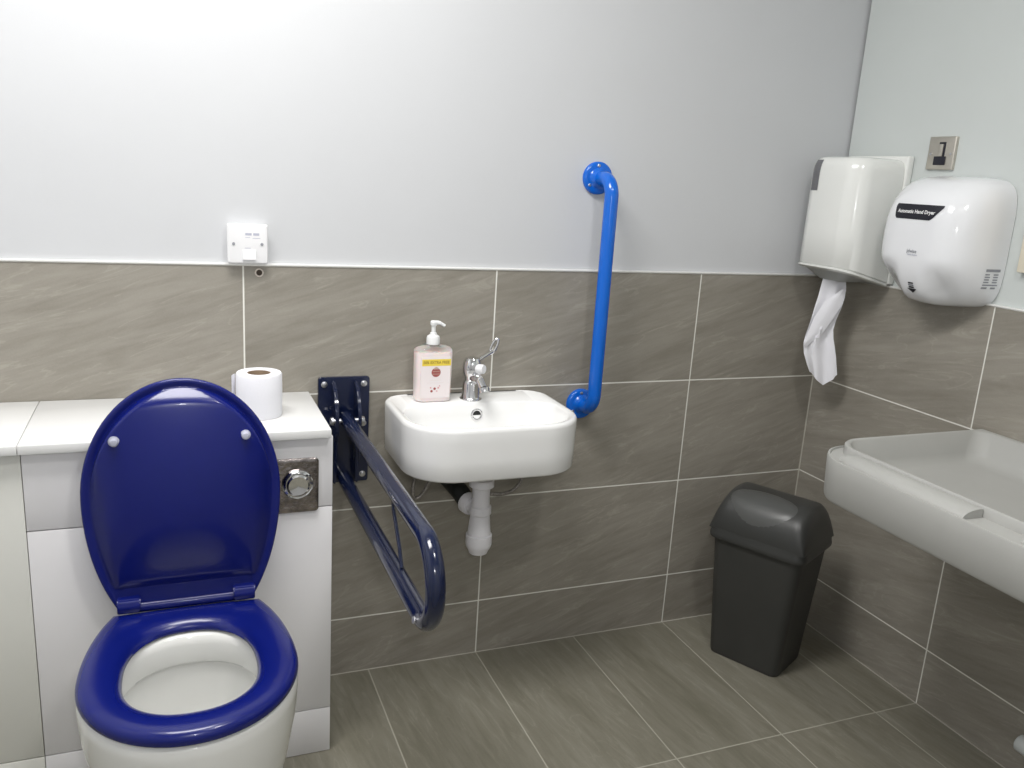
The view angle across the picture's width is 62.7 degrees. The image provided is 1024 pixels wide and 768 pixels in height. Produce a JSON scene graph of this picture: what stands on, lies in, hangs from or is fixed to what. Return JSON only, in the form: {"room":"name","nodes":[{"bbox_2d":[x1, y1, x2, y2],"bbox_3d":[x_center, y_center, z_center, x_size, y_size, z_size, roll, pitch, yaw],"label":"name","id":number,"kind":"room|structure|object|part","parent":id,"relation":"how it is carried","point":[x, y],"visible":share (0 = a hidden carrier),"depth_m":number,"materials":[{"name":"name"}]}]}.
{"room":"public restroom","nodes":[
{"label":"public restroom","id":0,"kind":"room"},
{"bbox_2d":[0,0,871,674],"bbox_3d":[-0.323,-0.435,1.987,2.910,2.420,0.120,-2,15,-22],"label":"wall","id":1,"kind":"structure","parent":0,"point":[433,133],"depth_m":2.04,"materials":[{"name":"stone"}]},
{"bbox_2d":[227,223,267,263],"bbox_3d":[-0.579,-0.307,1.839,0.085,0.085,0.035,-2,15,-22],"label":"wall switch","id":2,"kind":"object","parent":1,"relation":"attached to","point":[246,243],"visible":1,"depth_m":1.83,"materials":[{"name":"white plastic"}]},
{"bbox_2d":[255,268,263,276],"bbox_3d":[-0.562,-0.248,1.872,0.019,0.019,0.001,-2,15,-22],"label":"hole","id":3,"kind":"object","parent":1,"relation":"attached to","point":[259,272],"visible":1,"depth_m":1.87,"materials":[{"name":"grey metal"}]},
{"bbox_2d":[318,376,445,631],"bbox_3d":[-0.261,0.208,1.675,0.122,0.266,0.798,-2,15,-22],"label":"support rail","id":4,"kind":"object","parent":1,"relation":"attached to","point":[343,401],"visible":0.91,"depth_m":1.69,"materials":[{"name":"blue metal"}]},
{"bbox_3d":[-0.407,0.111,2.029,0.122,0.265,0.008,-2,15,-22],"label":"wall plate","id":5,"kind":"part","parent":4,"relation":"part of","materials":[{"name":"blue metal"}]},
{"bbox_3d":[-0.216,0.273,1.583,0.007,0.122,0.097,-2,15,-21],"label":"brace rod","id":6,"kind":"part","parent":4,"relation":"part of","materials":[{"name":"blue metal"}]},
{"bbox_2d":[0,258,816,275],"bbox_3d":[-0.367,-0.273,1.949,2.790,0.004,0.011,-2,15,-22],"label":"trim","id":7,"kind":"structure","parent":1,"relation":"attached to","point":[1,259],"depth_m":1.96,"materials":[{"name":"white plastic"}]},
{"bbox_2d":[384,390,576,482],"bbox_3d":[-0.070,0.118,2.000,0.424,0.123,0.311,-2,15,-22],"label":"basin","id":8,"kind":"object","parent":1,"relation":"attached to","point":[510,434],"visible":1,"depth_m":1.89,"materials":[{"name":"ceramic"}]},
{"bbox_2d":[411,477,430,499],"bbox_3d":[-0.216,0.218,2.121,0.076,0.146,0.040,1,14,-11],"label":"hose","id":9,"kind":"object","parent":8,"relation":"attached to","point":[428,483],"visible":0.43,"depth_m":2.11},
{"bbox_2d":[413,320,452,401],"bbox_3d":[-0.190,-0.056,2.019,0.090,0.196,0.052,-2,15,-22],"label":"soap bottle","id":10,"kind":"object","parent":8,"relation":"on","point":[432,369],"visible":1,"depth_m":2.00,"materials":[{"name":"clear plastic"}]},
{"bbox_2d":[441,480,493,555],"bbox_3d":[-0.115,0.280,2.095,0.065,0.245,0.199,-6,17,-35],"label":"trap","id":11,"kind":"object","parent":8,"relation":"attached to","point":[476,503],"visible":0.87,"depth_m":2.03,"materials":[{"name":"white plastic"}]},
{"bbox_2d":[441,483,471,514],"bbox_3d":[-0.128,0.274,2.109,0.070,0.076,0.154,-2,15,-22],"label":"pipe","id":12,"kind":"object","parent":11,"relation":"attached to","point":[460,492],"depth_m":2.07,"materials":[{"name":"plastic"}]},
{"bbox_2d":[459,337,499,401],"bbox_3d":[-0.084,-0.034,2.056,0.083,0.147,0.135,5,14,7],"label":"tap","id":13,"kind":"object","parent":8,"relation":"on","point":[474,383],"visible":1,"depth_m":2.05,"materials":[{"name":"silver metal"}]},
{"bbox_3d":[-0.078,-0.002,2.027,0.025,0.039,0.079,-4,16,-29],"label":"spout","id":14,"kind":"part","parent":13,"relation":"part of","materials":[{"name":"silver metal"}]},
{"bbox_3d":[-0.070,-0.066,2.078,0.011,0.031,0.062,15,18,39],"label":"lever","id":15,"kind":"part","parent":13,"relation":"part of","materials":[{"name":"silver metal"}]},
{"bbox_2d":[490,478,522,495],"bbox_3d":[-0.035,0.218,2.191,0.147,0.154,0.033,-5,16,-31],"label":"hose","id":16,"kind":"object","parent":8,"relation":"attached to","point":[518,484],"visible":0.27,"depth_m":2.21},
{"bbox_2d":[330,613,711,675],"bbox_3d":[-0.430,0.754,2.199,2.790,0.002,0.004,-2,15,-22],"label":"trim","id":17,"kind":"structure","parent":1,"relation":"attached to","point":[711,613],"depth_m":2.37,"materials":[{"name":"tile"}]},
{"bbox_2d":[566,162,618,417],"bbox_3d":[0.216,-0.223,2.151,0.081,0.669,0.103,-2,15,-22],"label":"grab rail","id":18,"kind":"object","parent":1,"relation":"attached to","point":[598,178],"visible":0.95,"depth_m":2.11,"materials":[{"name":"blue plastic"}]},
{"bbox_2d":[795,376,813,494],"bbox_3d":[0.895,0.195,2.592,0.003,1.056,0.003,-2,15,-22],"label":"trim","id":19,"kind":"structure","parent":1,"relation":"attached to","point":[812,376],"depth_m":2.58,"materials":[{"name":"tile"}]},
{"bbox_2d":[284,614,1002,767],"bbox_3d":[0.019,1.102,1.113,2.790,0.100,2.450,-2,15,-22],"label":"floor","id":20,"kind":"structure","parent":0,"point":[656,695],"depth_m":2.11,"materials":[{"name":"tile"}]},
{"bbox_2d":[0,455,45,767],"bbox_3d":[-1.305,0.462,1.598,0.735,0.744,0.289,-2,15,-22],"label":"storage unit","id":21,"kind":"object","parent":20,"relation":"on","point":[21,723],"visible":0.56,"depth_m":1.59,"materials":[{"name":"white laminate"}]},
{"bbox_2d":[0,401,38,456],"bbox_3d":[-1.279,0.094,1.498,0.734,0.018,0.306,-2,15,-22],"label":"countertop","id":22,"kind":"structure","parent":21,"relation":"on","point":[15,417],"depth_m":1.62,"materials":[{"name":"laminate"}]},
{"bbox_2d":[21,436,332,767],"bbox_3d":[-0.703,0.441,1.840,0.560,0.744,0.289,-2,15,-22],"label":"cabinet","id":23,"kind":"object","parent":20,"relation":"on","point":[71,605],"visible":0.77,"depth_m":1.66,"materials":[{"name":"white laminate"}]},
{"bbox_2d":[17,392,331,454],"bbox_3d":[-0.680,0.073,1.739,0.556,0.018,0.306,-2,15,-22],"label":"countertop","id":24,"kind":"structure","parent":23,"relation":"on","point":[62,426],"depth_m":1.69,"materials":[{"name":"laminate"}]},
{"bbox_2d":[231,367,281,420],"bbox_3d":[-0.529,0.020,1.761,0.094,0.092,0.094,9,15,22],"label":"toilet roll","id":25,"kind":"object","parent":24,"relation":"on","point":[260,388],"visible":0.86,"depth_m":1.73,"materials":[{"name":"paper"}]},
{"bbox_3d":[-0.635,0.188,1.648,0.560,0.152,0.018,-2,15,-22],"label":"panel","id":26,"kind":"part","parent":23,"relation":"part of","materials":[{"name":"white laminate"}]},
{"bbox_2d":[277,457,318,513],"bbox_3d":[-0.441,0.209,1.713,0.094,0.116,0.018,-2,15,-22],"label":"flush plate","id":27,"kind":"object","parent":23,"relation":"attached to","point":[299,477],"visible":0.87,"depth_m":1.71,"materials":[{"name":"silver metal"}]},
{"bbox_2d":[75,378,297,767],"bbox_3d":[-0.568,0.464,1.485,0.361,0.883,0.458,-2,15,-22],"label":"toilet","id":28,"kind":"object","parent":20,"relation":"on","point":[180,481],"visible":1,"depth_m":1.56,"materials":[{"name":"blue plastic"}]},
{"bbox_3d":[-0.620,0.212,1.591,0.355,0.451,0.063,-2,15,-22],"label":"lid","id":29,"kind":"part","parent":28,"relation":"part of","materials":[{"name":"blue plastic"}]},
{"bbox_3d":[-0.560,0.492,1.468,0.360,0.024,0.410,-2,15,-22],"label":"seat","id":30,"kind":"part","parent":28,"relation":"part of","materials":[{"name":"blue plastic"}]},
{"bbox_2d":[709,482,833,676],"bbox_3d":[0.709,0.534,2.357,0.277,0.488,0.226,15,18,39],"label":"bin","id":31,"kind":"object","parent":20,"relation":"on","point":[771,544],"visible":1,"depth_m":2.28,"materials":[{"name":"black plastic"}]},
{"bbox_3d":[0.720,0.365,2.315,0.277,0.134,0.226,15,18,39],"label":"lid","id":32,"kind":"part","parent":31,"relation":"part of","materials":[{"name":"plastic"}]},
{"bbox_2d":[796,0,1023,767],"bbox_3d":[1.445,-0.168,1.355,0.120,2.420,2.450,-2,15,-22],"label":"wall","id":33,"kind":"structure","parent":0,"point":[947,639],"depth_m":2.15,"materials":[{"name":"tile"}]},
{"bbox_2d":[798,156,913,286],"bbox_3d":[0.910,-0.447,2.277,0.180,0.340,0.213,-2,15,-22],"label":"dispenser","id":34,"kind":"object","parent":33,"relation":"attached to","point":[851,199],"visible":0.96,"depth_m":2.20,"materials":[{"name":"plastic"}]},
{"bbox_2d":[803,278,845,384],"bbox_3d":[0.868,-0.143,2.339,0.101,0.301,0.028,9,15,22],"label":"paper towel","id":35,"kind":"object","parent":34,"relation":"hanging from","point":[819,348],"visible":0.97,"depth_m":2.34,"materials":[{"name":"white paper"}]},
{"bbox_3d":[0.984,-0.453,2.306,0.022,0.333,0.213,-2,15,-22],"label":"plate","id":36,"kind":"part","parent":34,"relation":"part of","materials":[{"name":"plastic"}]},
{"bbox_2d":[806,623,1004,767],"bbox_3d":[1.315,1.007,1.620,0.004,0.002,2.447,-2,15,-22],"label":"trim","id":37,"kind":"structure","parent":33,"relation":"attached to","point":[806,623],"depth_m":2.23,"materials":[{"name":"tile"}]},
{"bbox_2d":[824,429,1023,602],"bbox_3d":[1.039,0.303,1.545,0.522,0.166,0.880,-2,15,-22],"label":"table","id":38,"kind":"object","parent":33,"relation":"attached to","point":[957,497],"visible":1,"depth_m":1.68,"materials":[{"name":"plastic"}]},
{"bbox_2d":[926,136,959,169],"bbox_3d":[1.070,-0.575,2.095,0.013,0.080,0.080,-2,15,-22],"label":"switch","id":39,"kind":"object","parent":33,"relation":"attached to","point":[942,152],"visible":1,"depth_m":2.09,"materials":[{"name":"metal"}]},
{"bbox_3d":[1.069,-0.583,2.090,0.002,0.036,0.020,-2,15,-22],"label":"rocker frame","id":40,"kind":"part","parent":39,"relation":"part of","materials":[{"name":"white plastic"}]},
{"bbox_2d":[881,176,1016,306],"bbox_3d":[1.023,-0.346,2.031,0.159,0.307,0.274,-2,15,-22],"label":"dryer","id":41,"kind":"object","parent":33,"relation":"attached to","point":[947,239],"visible":1,"depth_m":1.94,"materials":[{"name":"plastic"}]},
{"bbox_2d":[986,269,1000,271],"bbox_3d":[1.110,-0.261,1.938,0.044,0.006,0.001,-1,15,-20],"label":"print","id":42,"kind":"object","parent":41,"relation":"on","point":[987,270],"depth_m":1.94},
{"bbox_2d":[885,285,1023,311],"bbox_3d":[1.383,-0.020,1.368,0.011,0.004,2.447,-2,15,-22],"label":"trim","id":43,"kind":"structure","parent":33,"relation":"attached to","point":[896,287],"depth_m":1.96,"materials":[{"name":"white plastic"}]},
{"bbox_2d":[1013,735,1023,755],"bbox_3d":[1.272,0.893,1.661,0.041,0.041,0.600,-2,15,-22],"label":"pipe","id":44,"kind":"object","parent":33,"relation":"attached to","point":[1018,745],"visible":1,"depth_m":1.91,"materials":[{"name":"white plastic"}]},
{"bbox_2d":[1017,237,1023,272],"bbox_3d":[1.217,-0.371,1.737,0.020,0.318,0.303,-2,15,-22],"label":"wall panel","id":45,"kind":"object","parent":33,"relation":"attached to","point":[1020,268],"visible":1,"depth_m":1.89,"materials":[{"name":"beige"}]}
]}

